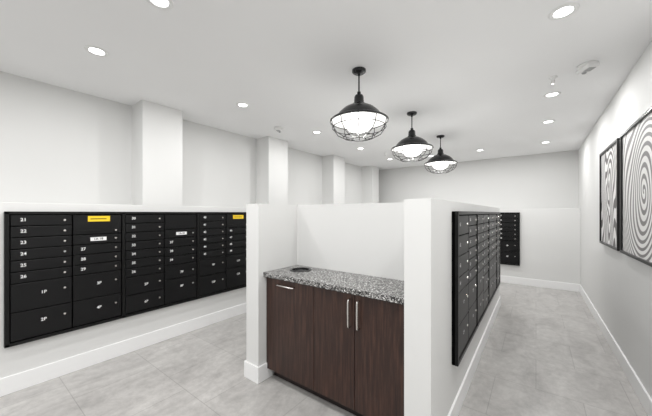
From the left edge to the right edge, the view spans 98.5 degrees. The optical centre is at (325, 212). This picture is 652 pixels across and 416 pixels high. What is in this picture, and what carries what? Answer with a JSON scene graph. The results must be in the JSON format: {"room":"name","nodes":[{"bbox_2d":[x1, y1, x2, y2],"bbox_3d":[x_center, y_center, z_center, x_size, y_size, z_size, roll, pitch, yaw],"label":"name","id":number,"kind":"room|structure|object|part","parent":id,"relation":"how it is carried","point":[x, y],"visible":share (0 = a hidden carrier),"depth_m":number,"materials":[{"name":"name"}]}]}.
{"room":"apartment mail room","nodes":[
{"label":"apartment mail room","id":0,"kind":"room"},
{"bbox_2d":[0,71,361,378],"bbox_3d":[-1.709,0.120,4.086,0.470,2.820,10.900,0,0,37],"label":"wall","id":1,"kind":"structure","parent":0,"point":[62,149],"depth_m":3.05,"materials":[{"name":"paint"}]},
{"bbox_2d":[0,303,245,396],"bbox_3d":[-1.634,1.455,3.780,0.016,0.150,10.500,0,0,37],"label":"baseboard","id":2,"kind":"structure","parent":1,"relation":"attached to","point":[10,384],"depth_m":2.90,"materials":[{"name":"white"}]},
{"bbox_2d":[4,211,245,347],"bbox_3d":[-1.686,0.556,3.688,0.044,1.139,3.350,0,0,37],"label":"mailbox","id":3,"kind":"object","parent":1,"relation":"attached to","point":[64,272],"visible":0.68,"depth_m":2.90,"materials":[{"name":"black metal"}]},
{"bbox_2d":[132,100,182,205],"bbox_3d":[-2.077,-0.690,3.468,0.320,1.200,0.450,0,0,37],"label":"column","id":4,"kind":"structure","parent":1,"relation":"on","point":[157,129],"depth_m":3.33,"materials":[{"name":"paint"}]},
{"bbox_2d":[256,136,287,204],"bbox_3d":[-0.952,-0.690,4.974,0.320,1.200,0.450,0,0,37],"label":"column","id":5,"kind":"structure","parent":1,"relation":"on","point":[271,152],"depth_m":4.82,"materials":[{"name":"paint"}]},
{"bbox_2d":[322,155,344,203],"bbox_3d":[0.174,-0.690,6.480,0.320,1.200,0.450,0,0,37],"label":"column","id":6,"kind":"structure","parent":1,"relation":"on","point":[333,166],"depth_m":6.33,"materials":[{"name":"paint"}]},
{"bbox_2d":[362,166,378,202],"bbox_3d":[1.254,-0.690,7.926,0.320,1.200,0.400,0,0,37],"label":"column","id":7,"kind":"structure","parent":1,"relation":"on","point":[370,174],"depth_m":7.78,"materials":[{"name":"paint"}]},
{"bbox_2d":[246,204,296,373],"bbox_3d":[-0.524,0.723,2.782,0.170,1.615,0.510,0,0,37],"label":"wall","id":8,"kind":"structure","parent":0,"point":[271,229],"depth_m":2.60,"materials":[{"name":"paint"}]},
{"bbox_2d":[0,282,647,415],"bbox_3d":[0.061,1.590,2.763,4.890,0.120,11.200,0,0,37],"label":"floor","id":9,"kind":"structure","parent":0,"point":[545,353],"depth_m":2.55,"materials":[{"name":"tile"}]},
{"bbox_2d":[267,277,403,415],"bbox_3d":[0.102,1.056,2.346,1.353,0.948,0.458,0,0,37],"label":"base cabinet","id":10,"kind":"object","parent":9,"relation":"on","point":[346,350],"visible":0.8,"depth_m":2.11,"materials":[{"name":"brown wood"}]},
{"bbox_2d":[263,265,403,304],"bbox_3d":[0.103,0.560,2.347,1.353,0.040,0.454,0,0,37],"label":"countertop","id":11,"kind":"structure","parent":10,"relation":"on","point":[385,289],"depth_m":2.21,"materials":[{"name":"stone"}]},
{"bbox_2d":[290,267,311,271],"bbox_3d":[-0.240,0.556,2.670,0.210,0.044,0.210,0,0,37],"label":"grommet","id":12,"kind":"object","parent":11,"relation":"in","point":[297,269],"visible":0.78,"depth_m":2.73,"materials":[{"name":"black"}]},
{"bbox_2d":[0,0,651,169],"bbox_3d":[0.061,-1.350,2.763,4.890,0.120,11.200,0,0,37],"label":"ceiling","id":13,"kind":"structure","parent":0,"point":[475,74],"depth_m":2.38,"materials":[{"name":"paint"}]},
{"bbox_2d":[84,45,108,56],"bbox_3d":[-1.824,-1.286,2.237,0.156,0.008,0.156,0,0,37],"label":"recessed light","id":14,"kind":"object","parent":13,"relation":"in","point":[94,50],"visible":1,"depth_m":2.23,"materials":[{"name":"white plastic"}]},
{"bbox_2d":[147,0,173,9],"bbox_3d":[-1.011,-1.286,1.704,0.156,0.008,0.156,0,0,37],"label":"recessed light","id":15,"kind":"object","parent":13,"relation":"in","point":[160,4],"visible":1,"depth_m":1.73,"materials":[{"name":"white plastic"}]},
{"bbox_2d":[236,102,249,107],"bbox_3d":[-0.992,-1.286,3.350,0.156,0.008,0.156,0,0,37],"label":"recessed light","id":16,"kind":"object","parent":13,"relation":"in","point":[239,104],"visible":1,"depth_m":3.33,"materials":[{"name":"white plastic"}]},
{"bbox_2d":[274,126,282,132],"bbox_3d":[-0.715,-1.259,4.255,0.140,0.062,0.150,0,0,8],"label":"smoke detector","id":17,"kind":"object","parent":13,"relation":"attached to","point":[279,129],"visible":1,"depth_m":4.21,"materials":[{"name":"white plastic"}]},
{"bbox_2d":[330,67,388,140],"bbox_3d":[0.298,-0.977,2.537,0.528,0.626,0.528,0,0,37],"label":"pendant light","id":18,"kind":"object","parent":13,"relation":"hanging from","point":[358,117],"visible":1,"depth_m":2.48,"materials":[{"name":"black metal"},{"name":"glass"}]},
{"bbox_3d":[0.298,-0.833,2.537,0.250,0.214,0.250,0,0,37],"label":"bulb","id":19,"kind":"part","parent":18,"relation":"part of","materials":[{"name":"white glass"}]},
{"bbox_2d":[391,111,433,161],"bbox_3d":[1.106,-0.977,3.618,0.528,0.626,0.528,0,0,37],"label":"pendant light","id":20,"kind":"object","parent":13,"relation":"hanging from","point":[411,146],"visible":1,"depth_m":3.54,"materials":[{"name":"black metal"},{"name":"glass"}]},
{"bbox_3d":[1.106,-0.833,3.618,0.250,0.214,0.250,0,0,37],"label":"bulb","id":21,"kind":"part","parent":20,"relation":"part of","materials":[{"name":"white glass"}]},
{"bbox_2d":[424,135,457,173],"bbox_3d":[1.914,-0.977,4.699,0.528,0.626,0.528,0,0,37],"label":"pendant light","id":22,"kind":"object","parent":13,"relation":"hanging from","point":[440,161],"visible":1,"depth_m":4.62,"materials":[{"name":"black metal"}]},
{"bbox_3d":[1.914,-0.833,4.699,0.250,0.214,0.250,0,0,37],"label":"bulb","id":23,"kind":"part","parent":22,"relation":"part of","materials":[{"name":"white glass"}]},
{"bbox_2d":[541,120,554,123],"bbox_3d":[3.135,-1.286,3.962,0.156,0.008,0.156,0,0,37],"label":"recessed light","id":24,"kind":"object","parent":13,"relation":"in","point":[546,121],"visible":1,"depth_m":3.95,"materials":[{"name":"white plastic"}]},
{"bbox_2d":[543,91,560,97],"bbox_3d":[2.459,-1.286,3.056,0.156,0.008,0.156,0,0,37],"label":"recessed light","id":25,"kind":"object","parent":13,"relation":"in","point":[556,93],"visible":1,"depth_m":3.05,"materials":[{"name":"white plastic"}]},
{"bbox_2d":[549,76,557,84],"bbox_3d":[2.157,-1.258,2.670,0.068,0.064,0.068,0,0,37],"label":"sprinkler","id":26,"kind":"object","parent":13,"relation":"attached to","point":[551,77],"visible":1,"depth_m":2.66,"materials":[{"name":"white metal"}]},
{"bbox_2d":[548,2,579,19],"bbox_3d":[1.519,-1.286,1.799,0.156,0.008,0.156,0,0,37],"label":"recessed light","id":27,"kind":"object","parent":13,"relation":"in","point":[563,11],"visible":1,"depth_m":1.79,"materials":[{"name":"white plastic"}]},
{"bbox_2d":[576,60,599,74],"bbox_3d":[2.276,-1.259,2.444,0.140,0.062,0.150,0,0,8],"label":"smoke detector","id":28,"kind":"object","parent":13,"relation":"attached to","point":[584,68],"visible":1,"depth_m":2.41,"materials":[{"name":"white plastic"}]},
{"bbox_2d":[297,201,499,403],"bbox_3d":[1.232,0.723,3.867,1.685,1.615,3.330,0,0,37],"label":"wall","id":29,"kind":"structure","parent":0,"point":[357,238],"depth_m":2.52,"materials":[{"name":"paint"}]},
{"bbox_2d":[244,296,500,415],"bbox_3d":[1.080,1.455,3.662,1.717,0.150,3.872,0,0,37],"label":"baseboard","id":30,"kind":"structure","parent":29,"relation":"attached to","point":[252,372],"depth_m":2.56,"materials":[{"name":"white"}]},
{"bbox_2d":[452,211,499,366],"bbox_3d":[1.798,0.539,3.179,0.044,1.104,2.935,0,0,37],"label":"mailbox","id":31,"kind":"object","parent":29,"relation":"attached to","point":[475,235],"visible":1,"depth_m":2.40,"materials":[{"name":"black metal"}]},
{"bbox_2d":[404,198,451,415],"bbox_3d":[0.694,0.723,1.872,0.160,1.615,0.510,0,0,37],"label":"wall","id":32,"kind":"structure","parent":0,"point":[427,221],"depth_m":1.69,"materials":[{"name":"paint"}]},
{"bbox_2d":[379,150,579,283],"bbox_3d":[3.249,0.120,7.029,4.890,2.820,0.550,0,0,37],"label":"wall","id":33,"kind":"structure","parent":0,"point":[543,188],"depth_m":6.13,"materials":[{"name":"paint"}]},
{"bbox_2d":[500,212,519,265],"bbox_3d":[3.792,0.556,6.252,0.860,1.139,0.044,0,0,37],"label":"mailbox","id":34,"kind":"object","parent":33,"relation":"attached to","point":[509,221],"visible":0.48,"depth_m":6.08,"materials":[{"name":"black metal"}]},
{"bbox_2d":[500,275,578,291],"bbox_3d":[3.208,1.455,6.706,4.238,0.150,0.016,0,0,37],"label":"baseboard","id":35,"kind":"structure","parent":33,"relation":"attached to","point":[505,279],"depth_m":5.79,"materials":[{"name":"white"}]},
{"bbox_2d":[578,40,651,398],"bbox_3d":[1.960,0.120,1.344,0.150,2.820,10.900,0,0,37],"label":"wall","id":36,"kind":"structure","parent":0,"point":[618,285],"depth_m":2.93,"materials":[{"name":"paint"}]},
{"bbox_2d":[599,138,619,250],"bbox_3d":[3.224,-0.185,3.196,0.038,1.130,0.980,0,0,37],"label":"framed art print","id":37,"kind":"object","parent":36,"relation":"attached to","point":[609,159],"visible":0.78,"depth_m":3.13,"materials":[{"name":"black"}]},
{"bbox_2d":[579,284,651,415],"bbox_3d":[1.774,1.455,1.234,0.016,0.150,10.500,0,0,37],"label":"baseboard","id":38,"kind":"structure","parent":36,"relation":"attached to","point":[639,389],"depth_m":2.72,"materials":[{"name":"white"}]},
{"bbox_2d":[620,106,651,266],"bbox_3d":[2.511,-0.185,2.243,0.038,1.130,1.160,0,0,37],"label":"framed art print","id":39,"kind":"object","parent":36,"relation":"attached to","point":[635,141],"visible":1,"depth_m":2.32,"materials":[{"name":"black"}]}
]}

